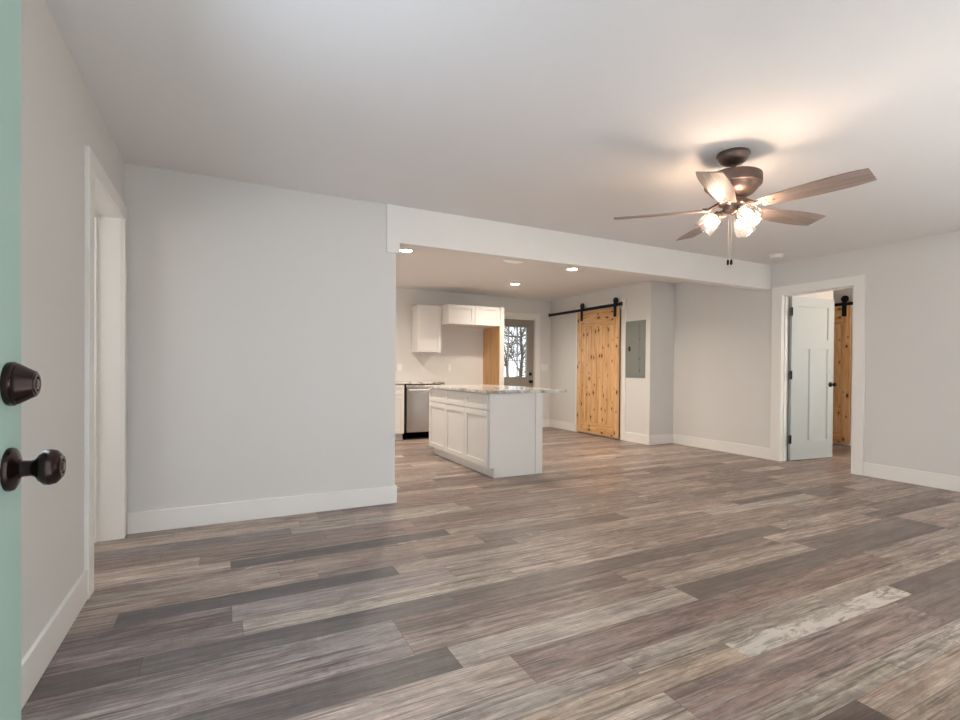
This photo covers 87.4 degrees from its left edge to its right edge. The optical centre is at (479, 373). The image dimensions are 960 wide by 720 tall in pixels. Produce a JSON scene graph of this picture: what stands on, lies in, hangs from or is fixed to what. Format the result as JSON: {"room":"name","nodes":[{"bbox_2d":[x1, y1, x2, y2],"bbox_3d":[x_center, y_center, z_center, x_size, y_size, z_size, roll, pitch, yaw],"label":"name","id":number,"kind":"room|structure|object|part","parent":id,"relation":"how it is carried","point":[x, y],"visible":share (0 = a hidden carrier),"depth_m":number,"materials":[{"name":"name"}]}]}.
{"room":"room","nodes":[
{"label":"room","id":0,"kind":"room"},
{"bbox_2d":[21,0,123,659],"bbox_3d":[-1.513,-0.137,1.504,0.150,2.440,4.175,0,1,-27],"label":"wall","id":1,"kind":"structure","parent":0,"point":[60,116],"depth_m":1.93,"materials":[{"name":"paint"}]},
{"bbox_2d":[21,570,87,709],"bbox_3d":[-1.218,1.018,1.097,0.015,0.142,2.875,0,1,-27],"label":"baseboard","id":2,"kind":"structure","parent":1,"relation":"attached to","point":[40,654],"depth_m":1.89,"materials":[{"name":"paint"}]},
{"bbox_2d":[84,145,126,598],"bbox_3d":[-2.090,-0.005,2.828,0.020,2.145,1.025,0,1,-27],"label":"trim","id":3,"kind":"structure","parent":1,"relation":"attached to","point":[93,170],"depth_m":2.42,"materials":[{"name":"paint"}]},
{"bbox_2d":[94,181,121,542],"bbox_3d":[-2.176,0.033,2.807,0.153,2.067,0.857,0,1,-27],"label":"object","id":4,"kind":"structure","parent":1,"relation":"attached to","point":[108,223],"depth_m":3.17,"materials":[{"name":"paint"}]},
{"bbox_2d":[124,163,395,512],"bbox_3d":[-1.543,-0.157,3.765,1.844,2.440,0.115,0,1,-27],"label":"wall partition","id":5,"kind":"structure","parent":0,"point":[261,319],"depth_m":3.65,"materials":[{"name":"paint"}]},
{"bbox_2d":[127,485,396,533],"bbox_3d":[-1.545,0.992,3.779,1.859,0.142,0.145,0,1,-27],"label":"baseboard","id":6,"kind":"structure","parent":5,"relation":"attached to","point":[200,515],"depth_m":3.65,"materials":[{"name":"paint"}]},
{"bbox_2d":[386,204,399,254],"bbox_3d":[-0.736,-1.180,4.151,0.107,0.388,0.144,0,1,-27],"label":"trim","id":7,"kind":"structure","parent":5,"relation":"attached to","point":[392,211],"depth_m":4.08,"materials":[{"name":"paint"}]},
{"bbox_2d":[395,288,550,419],"bbox_3d":[-1.440,-0.195,8.379,6.455,2.440,0.150,0,1,-27],"label":"wall","id":8,"kind":"structure","parent":0,"point":[462,349],"depth_m":8.81,"materials":[{"name":"paint"}]},
{"bbox_2d":[397,364,401,370],"bbox_3d":[-1.335,-0.099,8.344,0.075,0.118,0.009,0,1,-27],"label":"wall outlet","id":9,"kind":"object","parent":8,"relation":"attached to","point":[399,366],"visible":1,"depth_m":8.34,"materials":[{"name":"white plastic"}]},
{"bbox_2d":[411,304,441,352],"bbox_3d":[-0.895,-0.736,8.375,0.410,0.770,0.330,0,1,-27],"label":"upper cabinet","id":10,"kind":"object","parent":8,"relation":"attached to","point":[425,319],"visible":1,"depth_m":8.24,"materials":[{"name":"paint"}]},
{"bbox_2d":[504,319,533,386],"bbox_3d":[0.623,0.005,9.368,0.900,2.035,0.118,0,1,-27],"label":"door","id":11,"kind":"structure","parent":8,"relation":"in","point":[527,381],"depth_m":9.50,"materials":[{"name":"grey paint"}]},
{"bbox_2d":[505,312,539,387],"bbox_3d":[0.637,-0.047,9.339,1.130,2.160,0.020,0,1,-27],"label":"trim","id":12,"kind":"structure","parent":8,"relation":"attached to","point":[536,317],"depth_m":9.54,"materials":[{"name":"paint"}]},
{"bbox_2d":[541,364,547,369],"bbox_3d":[1.244,-0.115,9.652,0.165,0.118,0.010,0,1,-27],"label":"light switch","id":13,"kind":"object","parent":8,"relation":"attached to","point":[543,366],"visible":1,"depth_m":9.65,"materials":[{"name":"white plastic"}]},
{"bbox_2d":[542,420,549,426],"bbox_3d":[1.251,0.964,9.666,0.243,0.142,0.015,0,1,-27],"label":"baseboard","id":14,"kind":"structure","parent":8,"relation":"attached to","point":[546,423],"depth_m":9.67,"materials":[{"name":"paint"}]},
{"bbox_2d":[21,427,959,719],"bbox_3d":[1.080,1.073,5.045,11.500,0.001,8.795,0,1,-27],"label":"floor","id":15,"kind":"structure","parent":0,"point":[618,579],"depth_m":2.38,"materials":[{"name":"grey laminate"}]},
{"bbox_2d":[395,384,403,439],"bbox_3d":[-1.715,0.596,7.810,0.915,0.862,0.625,0,1,-27],"label":"base cabinet","id":16,"kind":"object","parent":15,"relation":"on","point":[399,388],"visible":0.27,"depth_m":7.71,"materials":[{"name":"paint"}]},
{"bbox_3d":[-1.372,0.253,7.640,0.450,0.147,0.019,0,1,-27],"label":"drawer","id":17,"kind":"part","parent":16,"relation":"part of","materials":[{"name":"paint"}]},
{"bbox_3d":[-1.375,0.630,7.643,0.450,0.587,0.019,0,1,-27],"label":"door","id":18,"kind":"part","parent":16,"relation":"part of","materials":[{"name":"paint"}]},
{"bbox_2d":[395,381,444,384],"bbox_3d":[-1.411,0.150,7.955,1.585,0.040,0.640,0,1,-27],"label":"countertop","id":19,"kind":"structure","parent":16,"relation":"on","point":[396,382],"depth_m":7.89,"materials":[{"name":"stone"}]},
{"bbox_3d":[-0.864,0.169,7.894,0.665,0.012,0.024,0,1,-27],"label":"shadow rail","id":20,"kind":"part","parent":19,"relation":"part of","materials":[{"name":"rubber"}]},
{"bbox_2d":[403,384,439,439],"bbox_3d":[-1.013,0.601,8.123,0.600,0.858,0.650,0,1,-27],"label":"dishwasher","id":21,"kind":"object","parent":15,"relation":"on","point":[416,397],"visible":0.62,"depth_m":7.83,"materials":[{"name":"metal"}]},
{"bbox_3d":[-0.889,0.203,7.904,0.580,0.049,0.044,0,1,-27],"label":"control panel","id":22,"kind":"part","parent":21,"relation":"part of","materials":[{"name":"silver metal"}]},
{"bbox_3d":[-0.888,0.576,7.907,0.568,0.685,0.048,0,1,-27],"label":"door","id":23,"kind":"part","parent":21,"relation":"part of","materials":[{"name":"silver metal"}]},
{"bbox_3d":[-0.862,0.262,7.861,0.530,0.030,0.053,0,1,-27],"label":"handle","id":24,"kind":"part","parent":21,"relation":"part of","materials":[{"name":"silver metal"}]},
{"bbox_2d":[441,304,504,384],"bbox_3d":[-0.189,-0.045,8.588,1.035,2.155,0.613,0,1,-27],"label":"surround","id":25,"kind":"object","parent":15,"relation":"on","point":[489,320],"visible":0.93,"depth_m":8.52,"materials":[{"name":"paint"}]},
{"bbox_3d":[-0.297,-0.960,8.193,0.470,0.310,0.019,0,1,-27],"label":"door","id":26,"kind":"part","parent":25,"relation":"part of","materials":[{"name":"paint"}]},
{"bbox_3d":[0.125,-0.958,8.407,0.466,0.310,0.019,0,1,-27],"label":"door","id":27,"kind":"part","parent":25,"relation":"part of","materials":[{"name":"paint"}]},
{"bbox_3d":[0.192,0.117,8.789,0.006,1.834,0.594,0,1,-27],"label":"panel","id":28,"kind":"part","parent":25,"relation":"part of","materials":[{"name":"brown wood"}]},
{"bbox_3d":[0.236,-0.043,8.801,0.083,2.155,0.609,0,1,-27],"label":"panel","id":29,"kind":"part","parent":25,"relation":"part of","materials":[{"name":"paint"}]},
{"bbox_2d":[429,388,542,477],"bbox_3d":[-0.004,0.626,5.953,0.654,0.862,1.674,0,1,-27],"label":"base cabinet","id":30,"kind":"object","parent":15,"relation":"on","point":[492,435],"visible":0.99,"depth_m":5.30,"materials":[{"name":"paint"}]},
{"bbox_3d":[-0.531,0.278,6.293,0.019,0.157,0.537,0,1,-27],"label":"drawer","id":31,"kind":"part","parent":30,"relation":"part of","materials":[{"name":"paint"}]},
{"bbox_3d":[-0.534,0.655,6.296,0.019,0.574,0.537,0,1,-27],"label":"door","id":32,"kind":"part","parent":30,"relation":"part of","materials":[{"name":"paint"}]},
{"bbox_3d":[-0.288,0.661,5.812,0.019,0.574,0.537,0,1,-27],"label":"door","id":33,"kind":"part","parent":30,"relation":"part of","materials":[{"name":"paint"}]},
{"bbox_3d":[-0.285,0.284,5.808,0.019,0.157,0.537,0,1,-27],"label":"drawer","id":34,"kind":"part","parent":30,"relation":"part of","materials":[{"name":"paint"}]},
{"bbox_3d":[-0.042,0.667,5.327,0.019,0.574,0.537,0,1,-27],"label":"door","id":35,"kind":"part","parent":30,"relation":"part of","materials":[{"name":"paint"}]},
{"bbox_3d":[-0.039,0.290,5.324,0.019,0.157,0.537,0,1,-27],"label":"drawer","id":36,"kind":"part","parent":30,"relation":"part of","materials":[{"name":"paint"}]},
{"bbox_2d":[425,384,566,393],"bbox_3d":[0.110,0.179,6.021,0.977,0.032,1.765,0,1,-27],"label":"countertop","id":37,"kind":"structure","parent":30,"relation":"on","point":[487,388],"depth_m":5.52,"materials":[{"name":"stone"}]},
{"bbox_3d":[0.338,0.635,5.202,0.549,0.862,0.018,0,1,-27],"label":"panel","id":38,"kind":"part","parent":30,"relation":"part of","materials":[{"name":"paint"}]},
{"bbox_3d":[0.250,0.627,6.082,0.085,0.862,1.674,0,1,-27],"label":"panel","id":39,"kind":"part","parent":30,"relation":"part of","materials":[{"name":"paint"}]},
{"bbox_2d":[44,0,959,300],"bbox_3d":[1.077,-1.442,5.070,11.500,0.150,8.300,0,1,-27],"label":"ceiling","id":40,"kind":"structure","parent":0,"point":[568,116],"depth_m":2.55,"materials":[{"name":"paint"}]},
{"bbox_2d":[400,248,413,252],"bbox_3d":[-0.835,-1.384,5.659,0.188,0.006,0.188,0,1,-27],"label":"recessed light","id":41,"kind":"object","parent":40,"relation":"in","point":[404,250],"visible":0.87,"depth_m":5.65,"materials":[{"name":"white plastic"}]},
{"bbox_2d":[504,260,522,262],"bbox_3d":[0.426,-1.353,5.997,0.320,0.054,0.320,0,1,-27],"label":"dome light","id":42,"kind":"object","parent":40,"relation":"attached to","point":[507,261],"visible":0.31,"depth_m":5.99,"materials":[{"name":"white plastic"}]},
{"bbox_2d":[565,268,578,270],"bbox_3d":[1.219,-1.377,6.635,0.188,0.006,0.188,0,1,-27],"label":"recessed light","id":43,"kind":"object","parent":40,"relation":"in","point":[567,269],"visible":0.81,"depth_m":6.65,"materials":[{"name":"white plastic"}]},
{"bbox_2d":[400,206,770,290],"bbox_3d":[1.467,-1.214,5.269,4.834,0.303,0.135,0,1,-27],"label":"beam","id":44,"kind":"structure","parent":40,"relation":"attached to","point":[420,229],"depth_m":4.88,"materials":[{"name":"paint"}]},
{"bbox_2d":[614,147,876,264],"bbox_3d":[1.583,-1.006,3.071,1.354,0.680,1.359,0,1,-27],"label":"ceiling fan","id":45,"kind":"object","parent":40,"relation":"hanging from","point":[731,186],"visible":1,"depth_m":2.95,"materials":[{"name":"brown metal"}]},
{"bbox_3d":[1.135,-1.012,3.209,0.538,0.037,0.149,1,1,17],"label":"blade","id":46,"kind":"part","parent":45,"relation":"part of","materials":[{"name":"brown wood"}]},
{"bbox_3d":[1.545,-1.011,3.513,0.149,0.037,0.538,0,0,-1],"label":"blade","id":47,"kind":"part","parent":45,"relation":"part of","materials":[{"name":"brown wood"}]},
{"bbox_3d":[1.426,-0.931,3.148,0.147,0.146,0.127,1,1,29],"label":"lamp shade","id":48,"kind":"part","parent":45,"relation":"part of","materials":[{"name":"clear glass"}]},
{"bbox_3d":[1.442,-0.950,3.139,0.066,0.065,0.047,1,1,29],"label":"bulb","id":49,"kind":"part","parent":45,"relation":"part of","materials":[{"name":"white glass"}]},
{"bbox_3d":[1.298,-1.006,2.725,0.149,0.037,0.538,1,1,35],"label":"blade","id":50,"kind":"part","parent":45,"relation":"part of","materials":[{"name":"brown wood"}]},
{"bbox_3d":[1.647,-0.948,3.151,0.066,0.065,0.047,0,1,-36],"label":"bulb","id":51,"kind":"part","parent":45,"relation":"part of","materials":[{"name":"white glass"}]},
{"bbox_3d":[1.662,-0.929,3.162,0.147,0.146,0.127,0,1,-36],"label":"lamp shade","id":52,"kind":"part","parent":45,"relation":"part of","materials":[{"name":"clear glass"}]},
{"bbox_3d":[1.572,-0.947,2.960,0.047,0.065,0.066,0,1,-11],"label":"bulb","id":53,"kind":"part","parent":45,"relation":"part of","materials":[{"name":"white glass"}]},
{"bbox_3d":[1.575,-0.928,2.942,0.127,0.146,0.147,0,1,-11],"label":"lamp shade","id":54,"kind":"part","parent":45,"relation":"part of","materials":[{"name":"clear glass"}]},
{"bbox_3d":[1.961,-1.005,3.218,0.538,0.037,0.149,0,1,-19],"label":"blade","id":55,"kind":"part","parent":45,"relation":"part of","materials":[{"name":"brown wood"}]},
{"bbox_3d":[1.808,-1.002,2.731,0.149,0.037,0.538,0,1,-37],"label":"blade","id":56,"kind":"part","parent":45,"relation":"part of","materials":[{"name":"brown wood"}]},
{"bbox_2d":[769,253,784,258],"bbox_3d":[3.393,-1.335,5.742,0.156,0.040,0.156,0,1,-27],"label":"smoke detector","id":57,"kind":"object","parent":40,"relation":"attached to","point":[779,255],"visible":1,"depth_m":5.70,"materials":[{"name":"white plastic"}]},
{"bbox_2d":[550,282,644,439],"bbox_3d":[1.944,-0.172,8.709,0.120,2.440,2.564,0,1,-27],"label":"wall","id":58,"kind":"structure","parent":0,"point":[563,327],"depth_m":9.05,"materials":[{"name":"paint"}]},
{"bbox_2d":[549,301,622,316],"bbox_3d":[1.802,-1.108,8.784,0.072,0.065,2.000,0,1,-27],"label":"door track","id":59,"kind":"object","parent":58,"relation":"attached to","point":[621,302],"visible":1,"depth_m":8.62,"materials":[{"name":"black metal"}]},
{"bbox_2d":[576,297,620,437],"bbox_3d":[1.966,-0.100,8.420,0.054,2.242,1.050,0,1,-27],"label":"barn door","id":60,"kind":"structure","parent":58,"relation":"in","point":[598,331],"depth_m":8.37,"materials":[{"name":"brown wood"}]},
{"bbox_3d":[1.956,-0.019,8.417,0.012,2.080,0.820,0,1,-27],"label":"rail","id":61,"kind":"part","parent":60,"relation":"part of","materials":[{"name":"brown wood"}]},
{"bbox_3d":[1.958,0.019,8.418,0.007,1.625,0.810,0,1,-27],"label":"panel","id":62,"kind":"part","parent":60,"relation":"part of","materials":[{"name":"brown wood"}]},
{"bbox_2d":[550,420,648,444],"bbox_3d":[1.931,0.979,8.579,0.015,0.142,2.539,0,1,-27],"label":"baseboard","id":63,"kind":"structure","parent":58,"relation":"attached to","point":[631,437],"depth_m":7.85,"materials":[{"name":"paint"}]},
{"bbox_2d":[575,299,625,440],"bbox_3d":[2.002,-0.059,8.445,0.015,2.220,1.250,0,1,-27],"label":"trim","id":64,"kind":"structure","parent":58,"relation":"attached to","point":[623,308],"depth_m":7.94,"materials":[{"name":"paint"}]},
{"bbox_2d":[625,320,645,377],"bbox_3d":[2.379,-0.371,7.697,0.023,0.873,0.408,0,1,-27],"label":"electrical panel","id":65,"kind":"object","parent":58,"relation":"attached to","point":[635,330],"visible":1,"depth_m":7.68,"materials":[{"name":"grey metal"}]},
{"bbox_3d":[2.353,-0.372,7.740,0.006,0.785,0.273,0,1,-27],"label":"door","id":66,"kind":"part","parent":65,"relation":"part of","materials":[{"name":"grey metal"}]},
{"bbox_2d":[644,281,674,435],"bbox_3d":[2.768,-0.156,7.628,0.611,2.440,0.110,0,1,-27],"label":"wall","id":67,"kind":"structure","parent":0,"point":[659,296],"depth_m":7.53,"materials":[{"name":"paint"}]},
{"bbox_2d":[648,434,672,444],"bbox_3d":[2.721,0.994,7.548,0.491,0.142,0.015,0,1,-27],"label":"baseboard","id":68,"kind":"structure","parent":67,"relation":"attached to","point":[666,438],"depth_m":7.53,"materials":[{"name":"paint"}]},
{"bbox_2d":[787,291,832,439],"bbox_3d":[4.271,-0.136,6.663,1.194,2.440,0.120,0,1,-27],"label":"wall","id":69,"kind":"structure","parent":0,"point":[828,294],"depth_m":6.70,"materials":[{"name":"paint"}]},
{"bbox_2d":[673,230,959,476],"bbox_3d":[4.247,-0.124,5.258,0.120,2.440,5.656,0,1,-27],"label":"wall","id":70,"kind":"structure","parent":0,"point":[723,335],"depth_m":5.30,"materials":[{"name":"paint"}]},
{"bbox_2d":[787,296,836,459],"bbox_3d":[4.168,0.063,6.331,0.809,2.023,0.180,0,1,-21],"label":"door","id":71,"kind":"structure","parent":70,"relation":"in","point":[811,320],"depth_m":6.31,"materials":[{"name":"paint"}]},
{"bbox_3d":[4.188,0.002,6.328,0.559,1.680,0.007,0,1,-21],"label":"panel moulding","id":72,"kind":"part","parent":71,"relation":"part of","materials":[{"name":"paint"}]},
{"bbox_3d":[4.506,0.143,6.406,0.066,0.066,0.072,0,1,-21],"label":"knob","id":73,"kind":"part","parent":71,"relation":"part of","materials":[{"name":"black metal"}]},
{"bbox_2d":[673,434,959,491],"bbox_3d":[4.172,1.025,5.248,0.015,0.142,5.401,0,1,-27],"label":"baseboard","id":74,"kind":"structure","parent":70,"relation":"attached to","point":[929,479],"depth_m":5.25,"materials":[{"name":"paint"}]},
{"bbox_2d":[770,275,865,475],"bbox_3d":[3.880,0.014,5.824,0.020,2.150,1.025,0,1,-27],"label":"trim","id":75,"kind":"structure","parent":70,"relation":"attached to","point":[858,282],"depth_m":5.46,"materials":[{"name":"paint"}]},
{"bbox_2d":[833,437,850,445],"bbox_3d":[4.871,1.020,6.477,2.104,0.142,4.080,0,1,-27],"label":"baseboard","id":76,"kind":"structure","parent":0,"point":[836,443],"depth_m":7.57,"materials":[{"name":"paint"}]},
{"bbox_2d":[833,288,852,436],"bbox_3d":[5.876,-0.126,6.962,0.120,2.440,4.300,0,1,-27],"label":"wall","id":77,"kind":"structure","parent":0,"point":[837,294],"depth_m":7.50,"materials":[{"name":"paint"}]},
{"bbox_2d":[835,302,852,306],"bbox_3d":[5.456,-1.042,7.578,0.077,0.065,2.000,0,1,-27],"label":"door track","id":78,"kind":"object","parent":77,"relation":"attached to","point":[848,303],"visible":0.12,"depth_m":7.55,"materials":[{"name":"black metal"}]},
{"bbox_2d":[833,295,851,443],"bbox_3d":[5.271,-0.067,7.895,0.054,2.207,1.000,0,1,-27],"label":"barn door","id":79,"kind":"structure","parent":78,"relation":"hanging from","point":[842,315],"depth_m":7.53,"materials":[{"name":"brown wood"}]},
{"bbox_3d":[5.262,0.014,7.891,0.012,2.045,0.770,0,1,-27],"label":"rail","id":80,"kind":"part","parent":79,"relation":"part of","materials":[{"name":"brown wood"}]},
{"bbox_3d":[5.264,0.052,7.893,0.007,1.590,0.760,0,1,-27],"label":"panel","id":81,"kind":"part","parent":79,"relation":"part of","materials":[{"name":"brown wood"}]},
{"label":"outside","id":82,"kind":"structure","parent":0,"visible":0},
{"bbox_3d":[-1.977,1.132,21.564,28.000,0.050,23.780,0,1,-27],"label":"lawn","id":83,"kind":"structure","parent":82,"visible":0},
{"bbox_2d":[504,327,524,376],"bbox_3d":[1.708,-2.094,24.497,6.984,6.450,5.416,0,1,-17],"label":"tree","id":84,"kind":"object","parent":83,"relation":"on","point":[522,333],"visible":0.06,"depth_m":24.89,"materials":[{"name":"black plant"}]},
{"bbox_2d":[504,327,524,376],"bbox_3d":[0.863,-1.615,20.024,4.236,5.540,4.344,1,1,11],"label":"tree","id":85,"kind":"object","parent":83,"relation":"on","point":[522,370],"visible":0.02,"depth_m":19.87,"materials":[{"name":"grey plant"}]},
{"bbox_2d":[504,327,525,376],"bbox_3d":[0.489,-1.356,16.941,3.118,5.078,5.231,0,1,-21],"label":"tree","id":86,"kind":"object","parent":83,"relation":"on","point":[511,340],"visible":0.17,"depth_m":16.32,"materials":[{"name":"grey plant"}]},
{"bbox_3d":[2.441,-0.103,1.248,6.970,2.440,0.140,0,1,-27],"label":"wall","id":87,"kind":"structure","parent":0,"visible":0},
{"bbox_2d":[0,0,65,719],"bbox_3d":[-0.517,0.074,0.397,0.114,2.028,0.930,0,1,-27],"label":"door","id":88,"kind":"structure","parent":87,"relation":"in","point":[19,383],"depth_m":0.76,"materials":[{"name":"green paint"}]},
{"bbox_3d":[-0.681,0.145,0.771,0.065,0.066,0.066,0,1,-27],"label":"knob","id":89,"kind":"part","parent":88,"relation":"part of","materials":[{"name":"brown metal"}]}
]}

